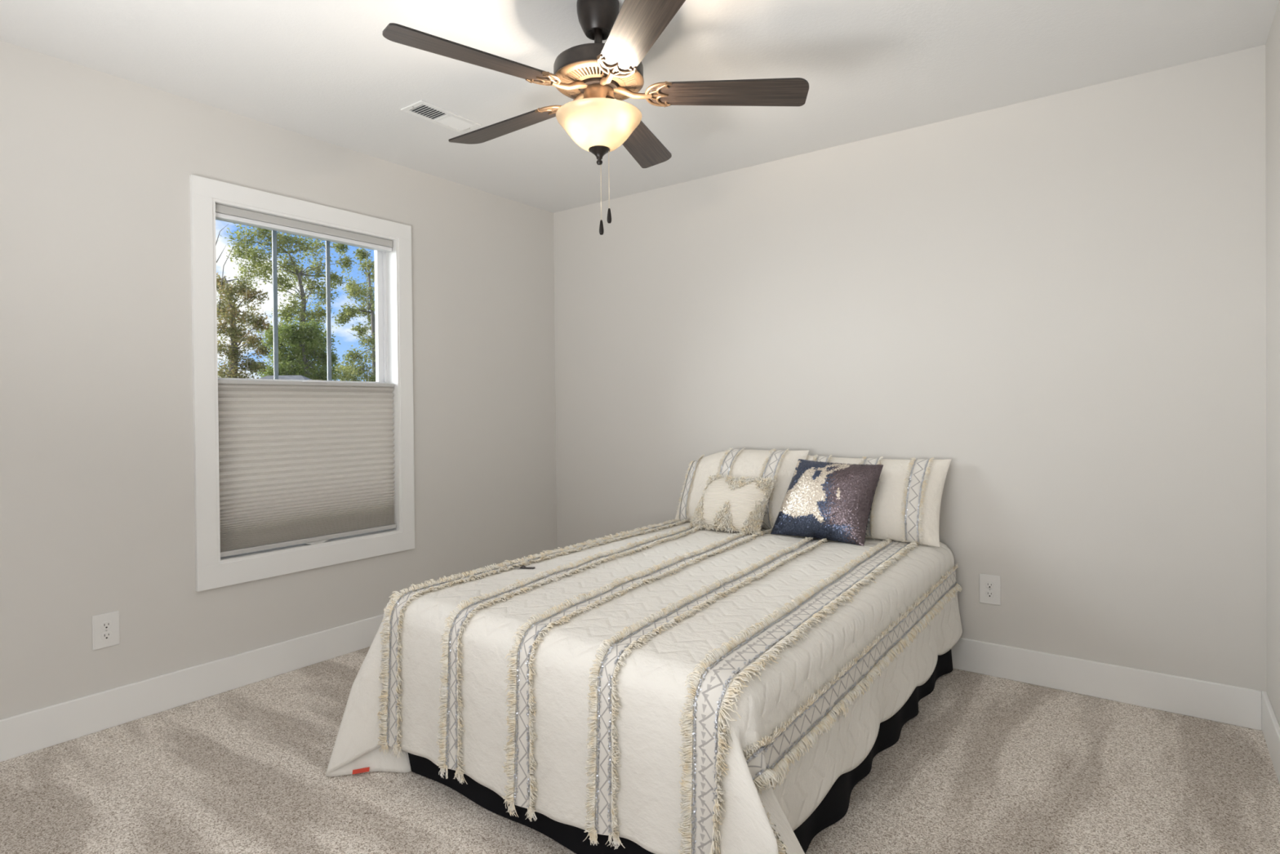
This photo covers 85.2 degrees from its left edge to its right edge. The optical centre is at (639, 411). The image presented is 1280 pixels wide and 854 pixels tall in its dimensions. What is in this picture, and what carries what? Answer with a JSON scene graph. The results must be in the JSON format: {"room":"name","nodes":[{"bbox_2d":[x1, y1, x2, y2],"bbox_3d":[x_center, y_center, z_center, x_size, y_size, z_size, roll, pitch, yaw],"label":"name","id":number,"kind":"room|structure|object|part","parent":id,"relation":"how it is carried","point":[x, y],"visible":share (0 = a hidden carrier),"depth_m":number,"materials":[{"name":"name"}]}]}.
{"room":"bedroom","nodes":[
{"label":"bedroom","id":0,"kind":"room"},
{"bbox_2d":[0,40,556,719],"bbox_3d":[-2.146,-0.041,2.518,0.160,2.440,5.460,0,1,37],"label":"wall","id":1,"kind":"structure","parent":0,"point":[97,464],"depth_m":2.72,"materials":[{"name":"white paint"}]},
{"bbox_2d":[92,610,119,650],"bbox_3d":[-1.986,0.813,2.589,0.008,0.127,0.084,0,1,37],"label":"wall outlet","id":2,"kind":"object","parent":1,"relation":"attached to","point":[105,627],"visible":1,"depth_m":2.59,"materials":[{"name":"white plastic"}]},
{"bbox_2d":[100,621,111,629],"bbox_3d":[-1.985,0.794,2.587,0.004,0.028,0.034,0,1,37],"label":"receptacle","id":3,"kind":"object","parent":2,"relation":"attached to","point":[104,624],"depth_m":2.59,"materials":[{"name":"white plastic"}]},
{"bbox_2d":[101,631,111,639],"bbox_3d":[-1.984,0.833,2.588,0.004,0.028,0.034,0,1,37],"label":"receptacle","id":4,"kind":"object","parent":2,"relation":"attached to","point":[105,635],"depth_m":2.59,"materials":[{"name":"white plastic"}]},
{"bbox_2d":[0,613,383,761],"bbox_3d":[-1.696,1.101,2.974,0.014,0.141,3.900,0,1,37],"label":"baseboard","id":5,"kind":"structure","parent":1,"relation":"attached to","point":[30,731],"depth_m":2.75,"materials":[{"name":"white paint"}]},
{"bbox_2d":[189,174,414,591],"bbox_3d":[-1.563,-0.120,3.281,0.168,1.688,1.032,0,1,37],"label":"window","id":6,"kind":"structure","parent":1,"relation":"in","point":[393,269],"depth_m":3.17,"materials":[{"name":"white paint"}]},
{"bbox_3d":[-1.788,-0.125,2.852,0.018,1.516,0.077,0,1,37],"label":"casing","id":7,"kind":"part","parent":6,"relation":"part of","materials":[{"name":"white paint"}]},
{"bbox_3d":[-1.597,-0.487,3.301,0.028,0.754,0.831,0,1,37],"label":"sash","id":8,"kind":"part","parent":6,"relation":"part of","materials":[{"name":"white plastic"}]},
{"bbox_3d":[-1.579,0.227,3.298,0.020,0.754,0.831,0,1,37],"label":"sash","id":9,"kind":"part","parent":6,"relation":"part of","materials":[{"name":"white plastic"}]},
{"bbox_2d":[215,203,396,557],"bbox_3d":[-1.533,-0.129,3.257,0.050,1.492,0.849,0,1,37],"label":"cellular shade","id":10,"kind":"object","parent":6,"relation":"attached to","point":[308,461],"visible":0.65,"depth_m":3.21,"materials":[{"name":"grey fabric"}]},
{"bbox_3d":[-1.710,-0.479,3.024,0.001,0.700,0.001,0,1,37],"label":"lift cord","id":11,"kind":"part","parent":10,"relation":"part of","materials":[{"name":"fabric"}]},
{"bbox_3d":[-1.534,-0.132,3.257,0.036,0.018,0.849,0,1,37],"label":"rail","id":12,"kind":"part","parent":10,"relation":"part of","materials":[{"name":"grey plastic"}]},
{"bbox_3d":[-1.527,0.595,3.264,0.044,0.021,0.849,0,1,37],"label":"rail","id":13,"kind":"part","parent":10,"relation":"part of","materials":[{"name":"grey plastic"}]},
{"bbox_3d":[-1.518,-0.144,3.246,0.010,0.010,0.120,0,1,37],"label":"pull handle","id":14,"kind":"part","parent":10,"relation":"part of","materials":[{"name":"white plastic"}]},
{"bbox_3d":[-1.510,0.611,3.251,0.010,0.012,0.120,0,1,37],"label":"pull handle","id":15,"kind":"part","parent":10,"relation":"part of","materials":[{"name":"grey"}]},
{"bbox_3d":[-1.366,-0.486,3.488,0.001,0.700,0.001,0,1,37],"label":"lift cord","id":16,"kind":"part","parent":10,"relation":"part of","materials":[{"name":"fabric"}]},
{"bbox_3d":[-1.602,-0.130,3.310,0.072,1.516,0.879,0,1,37],"label":"frame","id":17,"kind":"part","parent":6,"relation":"part of","materials":[{"name":"white plastic"}]},
{"bbox_3d":[-1.219,-0.137,3.620,0.018,1.516,0.076,0,1,37],"label":"casing","id":18,"kind":"part","parent":6,"relation":"part of","materials":[{"name":"white paint"}]},
{"bbox_2d":[0,0,1279,213],"bbox_3d":[-0.752,-1.339,1.365,3.860,0.150,5.700,0,1,37],"label":"ceiling","id":19,"kind":"structure","parent":0,"point":[324,70],"depth_m":2.54,"materials":[{"name":"white paint"}]},
{"bbox_2d":[400,100,481,133],"bbox_3d":[-0.857,-1.272,3.013,0.144,0.010,0.316,0,1,37],"label":"ceiling vent","id":20,"kind":"object","parent":19,"relation":"in","point":[423,109],"visible":1,"depth_m":3.00,"materials":[{"name":"white metal"}]},
{"bbox_2d":[382,0,808,235],"bbox_3d":[-0.172,-0.915,2.207,1.253,0.722,1.307,0,1,37],"label":"ceiling fan","id":21,"kind":"object","parent":19,"relation":"hanging from","point":[597,76],"visible":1,"depth_m":2.12,"materials":[{"name":"brown wood"}]},
{"bbox_3d":[-0.466,-0.989,1.943,0.494,0.031,0.132,-1,1,-38],"label":"blade","id":22,"kind":"part","parent":21,"relation":"part of","materials":[{"name":"brown wood"}]},
{"bbox_3d":[-0.462,-0.993,2.420,0.492,0.031,0.133,0,1,37],"label":"blade","id":23,"kind":"part","parent":21,"relation":"part of","materials":[{"name":"brown wood"}]},
{"bbox_3d":[-0.128,-0.872,2.180,0.269,0.106,0.269,0,1,37],"label":"lamp shade","id":24,"kind":"part","parent":21,"relation":"part of","materials":[{"name":"white glass"}]},
{"bbox_3d":[-0.129,-1.025,2.179,0.283,0.020,0.283,0,1,37],"label":"vented plate","id":25,"kind":"part","parent":21,"relation":"part of","materials":[{"name":"brown metal"}]},
{"bbox_3d":[-0.122,-0.689,2.182,0.003,0.178,0.002,0,1,37],"label":"pull chain","id":26,"kind":"part","parent":21,"relation":"part of","materials":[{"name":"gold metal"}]},
{"bbox_3d":[-0.098,-0.729,2.181,0.003,0.187,0.002,0,1,37],"label":"pull chain","id":27,"kind":"part","parent":21,"relation":"part of","materials":[{"name":"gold metal"}]},
{"bbox_2d":[605,95,616,99],"bbox_3d":[-0.102,-0.954,2.148,0.020,0.040,0.090,-1,1,-40],"label":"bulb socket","id":28,"kind":"object","parent":21,"relation":"attached to","point":[606,96],"depth_m":2.13,"materials":[{"name":"brown metal"}]},
{"bbox_3d":[-0.009,-0.991,1.785,0.132,0.031,0.494,-1,1,-20],"label":"blade","id":29,"kind":"part","parent":21,"relation":"part of","materials":[{"name":"brown wood"}]},
{"bbox_3d":[0.005,-0.998,2.569,0.132,0.031,0.494,0,1,16],"label":"blade","id":30,"kind":"part","parent":21,"relation":"part of","materials":[{"name":"brown wood"}]},
{"bbox_3d":[0.283,-0.997,2.172,0.494,0.031,0.132,-1,0,-2],"label":"blade","id":31,"kind":"part","parent":21,"relation":"part of","materials":[{"name":"brown wood"}]},
{"bbox_2d":[0,646,1279,853],"bbox_3d":[-0.728,1.251,1.387,3.860,0.150,5.700,0,1,37],"label":"floor","id":32,"kind":"structure","parent":0,"point":[986,764],"depth_m":2.14,"materials":[{"name":"carpet"}]},
{"bbox_2d":[408,648,952,853],"bbox_3d":[0.262,0.886,2.702,1.368,0.531,1.921,0,1,37],"label":"bed","id":33,"kind":"object","parent":32,"relation":"on","point":[834,806],"visible":0.1,"depth_m":2.01,"materials":[{"name":"black fabric"}]},
{"bbox_2d":[325,518,963,853],"bbox_3d":[0.268,0.864,2.593,1.610,0.614,2.138,0,1,37],"label":"coverlet","id":34,"kind":"object","parent":33,"relation":"on","point":[670,686],"visible":0.9,"depth_m":1.97,"materials":[{"name":"beige fabric"}]},
{"bbox_3d":[-0.216,0.823,3.029,0.018,0.483,1.967,0,1,35],"label":"sequin trim","id":35,"kind":"part","parent":34,"relation":"part of","materials":[{"name":"grey fabric"}]},
{"bbox_2d":[514,565,535,568],"bbox_3d":[-0.434,0.585,2.621,0.083,0.013,0.020,0,1,17],"label":"hair clip","id":36,"kind":"object","parent":34,"relation":"on","point":[522,566],"visible":1,"depth_m":2.62,"materials":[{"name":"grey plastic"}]},
{"bbox_3d":[-0.421,0.587,2.615,0.056,0.006,0.020,0,0,11],"label":"arm","id":37,"kind":"part","parent":36,"relation":"part of","materials":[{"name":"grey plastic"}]},
{"bbox_3d":[-0.247,0.824,3.048,0.057,0.480,1.973,0,1,37],"label":"sequin trim","id":38,"kind":"part","parent":34,"relation":"part of","materials":[{"name":"beige fabric"}]},
{"bbox_3d":[-0.032,0.809,2.894,0.019,0.476,1.973,0,1,31],"label":"sequin trim","id":39,"kind":"part","parent":34,"relation":"part of","materials":[{"name":"silver metal"}]},
{"bbox_3d":[-0.061,0.808,2.910,0.021,0.475,1.982,0,1,32],"label":"sequin trim","id":40,"kind":"part","parent":34,"relation":"part of","materials":[{"name":"silver metal"}]},
{"bbox_3d":[0.217,0.816,2.711,0.018,0.487,1.969,0,1,32],"label":"sequin trim","id":41,"kind":"part","parent":34,"relation":"part of","materials":[{"name":"silver metal"}]},
{"bbox_3d":[0.183,0.815,2.730,0.020,0.485,1.979,0,1,32],"label":"sequin trim","id":42,"kind":"part","parent":34,"relation":"part of","materials":[{"name":"grey fabric"}]},
{"bbox_3d":[0.425,0.802,2.551,0.019,0.459,1.976,0,1,33],"label":"sequin trim","id":43,"kind":"part","parent":34,"relation":"part of","materials":[{"name":"grey fabric"}]},
{"bbox_3d":[0.455,0.800,2.533,0.019,0.454,1.969,0,1,33],"label":"sequin trim","id":44,"kind":"part","parent":34,"relation":"part of","materials":[{"name":"silver metal"}]},
{"bbox_2d":[688,474,777,534],"bbox_3d":[0.438,0.447,3.357,0.429,0.275,0.158,0,1,37],"label":"cushion","id":45,"kind":"object","parent":34,"relation":"on","point":[728,503],"visible":1,"depth_m":3.31,"materials":[{"name":"beige fabric"}]},
{"bbox_2d":[675,448,808,528],"bbox_3d":[0.488,0.384,3.547,0.705,0.400,0.232,0,1,37],"label":"pillow sham","id":46,"kind":"object","parent":34,"relation":"on","point":[781,464],"visible":0.62,"depth_m":3.49,"materials":[{"name":"white fabric"}]},
{"bbox_3d":[0.262,0.415,3.718,0.137,0.303,0.022,-1,1,-39],"label":"sequin trim","id":47,"kind":"part","parent":46,"relation":"part of","materials":[{"name":"silver metal"}]},
{"bbox_3d":[0.294,0.403,3.684,0.151,0.322,0.026,-1,1,-41],"label":"sequin trim","id":48,"kind":"part","parent":46,"relation":"part of","materials":[{"name":"silver metal"}]},
{"bbox_3d":[0.434,0.374,3.566,0.017,0.362,0.182,0,1,42],"label":"sequin trim","id":49,"kind":"part","parent":46,"relation":"part of","materials":[{"name":"silver metal"}]},
{"bbox_3d":[0.628,0.375,3.427,0.015,0.367,0.184,0,1,39],"label":"sequin trim","id":50,"kind":"part","parent":46,"relation":"part of","materials":[{"name":"silver metal"}]},
{"bbox_3d":[0.667,0.377,3.402,0.018,0.370,0.180,0,1,41],"label":"sequin trim","id":51,"kind":"part","parent":46,"relation":"part of","materials":[{"name":"silver metal"}]},
{"bbox_3d":[0.664,0.790,2.376,0.020,0.432,1.970,0,1,34],"label":"sequin trim","id":52,"kind":"part","parent":34,"relation":"part of","materials":[{"name":"silver metal"}]},
{"bbox_3d":[0.707,0.795,2.336,0.027,0.435,1.982,0,1,34],"label":"sequin trim","id":53,"kind":"part","parent":34,"relation":"part of","materials":[{"name":"white fabric"}]},
{"bbox_2d":[770,458,883,546],"bbox_3d":[0.826,0.399,3.129,0.487,0.352,0.197,0,1,37],"label":"cushion","id":54,"kind":"object","parent":34,"relation":"on","point":[832,501],"visible":1,"depth_m":3.06,"materials":[{"name":"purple fabric"}]},
{"bbox_3d":[0.811,0.913,2.188,0.148,0.419,2.098,0,1,37],"label":"sequin trim","id":55,"kind":"part","parent":34,"relation":"part of","materials":[{"name":"silver metal"}]},
{"bbox_3d":[0.821,0.944,2.185,0.166,0.375,2.090,0,1,37],"label":"sequin trim","id":56,"kind":"part","parent":34,"relation":"part of","materials":[{"name":"silver metal"}]},
{"bbox_2d":[806,454,951,546],"bbox_3d":[1.034,0.391,3.169,0.683,0.376,0.220,0,1,37],"label":"pillow sham","id":57,"kind":"object","parent":34,"relation":"on","point":[905,507],"visible":0.47,"depth_m":3.04,"materials":[{"name":"white fabric"}]},
{"bbox_3d":[1.057,0.382,3.138,0.018,0.341,0.164,0,1,35],"label":"sequin trim","id":58,"kind":"part","parent":57,"relation":"part of","materials":[{"name":"fabric"}]},
{"bbox_3d":[1.192,0.383,3.056,0.014,0.345,0.155,0,1,39],"label":"sequin trim","id":59,"kind":"part","parent":57,"relation":"part of","materials":[{"name":"beige fabric"}]},
{"bbox_3d":[1.235,0.384,3.033,0.013,0.349,0.148,0,1,42],"label":"sequin trim","id":60,"kind":"part","parent":57,"relation":"part of","materials":[{"name":"beige fabric"}]},
{"bbox_2d":[553,44,1266,692],"bbox_3d":[0.886,-0.078,3.570,3.460,2.440,0.160,0,1,37],"label":"wall","id":61,"kind":"structure","parent":0,"point":[1060,299],"depth_m":2.96,"materials":[{"name":"white paint"}]},
{"bbox_2d":[979,573,1000,605],"bbox_3d":[1.515,0.769,3.012,0.084,0.127,0.008,0,1,37],"label":"wall outlet","id":62,"kind":"object","parent":61,"relation":"attached to","point":[989,584],"visible":1,"depth_m":3.01,"materials":[{"name":"white plastic"}]},
{"bbox_2d":[985,590,994,597],"bbox_3d":[1.514,0.789,3.010,0.034,0.028,0.004,0,1,37],"label":"receptacle","id":63,"kind":"object","parent":62,"relation":"attached to","point":[988,593],"depth_m":3.01,"materials":[{"name":"white plastic"}]},
{"bbox_2d":[985,581,994,588],"bbox_3d":[1.513,0.750,3.010,0.034,0.028,0.004,0,1,37],"label":"receptacle","id":64,"kind":"object","parent":62,"relation":"attached to","point":[988,584],"depth_m":3.01,"materials":[{"name":"white plastic"}]},
{"bbox_2d":[951,637,1262,730],"bbox_3d":[0.845,1.073,3.509,3.432,0.141,0.014,0,1,37],"label":"baseboard","id":65,"kind":"structure","parent":61,"relation":"attached to","point":[1235,705],"depth_m":2.74,"materials":[{"name":"white paint"}]},
{"bbox_2d":[1265,0,1279,725],"bbox_3d":[0.762,-0.050,0.363,0.160,2.440,5.460,0,1,37],"label":"wall","id":66,"kind":"structure","parent":0,"point":[1272,46],"depth_m":2.33,"materials":[{"name":"white paint"}]},
{"bbox_2d":[1262,690,1279,784],"bbox_3d":[1.072,1.093,0.922,0.014,0.141,3.900,0,1,37],"label":"baseboard","id":67,"kind":"structure","parent":66,"relation":"attached to","point":[1270,726],"depth_m":2.29,"materials":[{"name":"white paint"}]},
{"label":"outside","id":68,"kind":"structure","parent":0,"visible":0},
{"bbox_3d":[-27.972,4.224,43.597,89.400,0.300,110.000,0,1,37],"label":"ground","id":69,"kind":"structure","parent":68,"visible":0},
{"bbox_2d":[215,224,273,378],"bbox_3d":[-15.521,-1.572,27.301,2.722,11.334,3.053,0,1,37],"label":"tree","id":70,"kind":"object","parent":69,"relation":"on","point":[229,310],"visible":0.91,"depth_m":26.80,"materials":[{"name":"green plant"}]},
{"bbox_2d":[259,375,311,379],"bbox_3d":[-8.693,1.614,17.055,7.201,5.009,6.800,-1,0,0],"label":"house","id":71,"kind":"structure","parent":69,"relation":"on","point":[280,377],"depth_m":16.93,"materials":[{"name":"grey"}]},
{"bbox_2d":[217,222,360,368],"bbox_3d":[-16.831,-2.739,34.819,3.651,13.565,6.913,0,1,40],"label":"tree","id":72,"kind":"object","parent":69,"relation":"on","point":[303,313],"visible":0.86,"depth_m":34.04,"materials":[{"name":"green plant"}]},
{"bbox_2d":[253,313,343,380],"bbox_3d":[-11.877,0.387,24.295,2.782,7.399,3.316,-1,1,-26],"label":"dense tree","id":73,"kind":"object","parent":69,"relation":"on","point":[305,346],"visible":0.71,"depth_m":23.71,"materials":[{"name":"green plant"}]},
{"bbox_2d":[331,247,375,382],"bbox_3d":[-12.619,-1.753,30.903,2.711,11.581,4.109,0,1,27],"label":"tree","id":74,"kind":"object","parent":69,"relation":"on","point":[348,312],"visible":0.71,"depth_m":30.87,"materials":[{"name":"green plant"}]}
]}

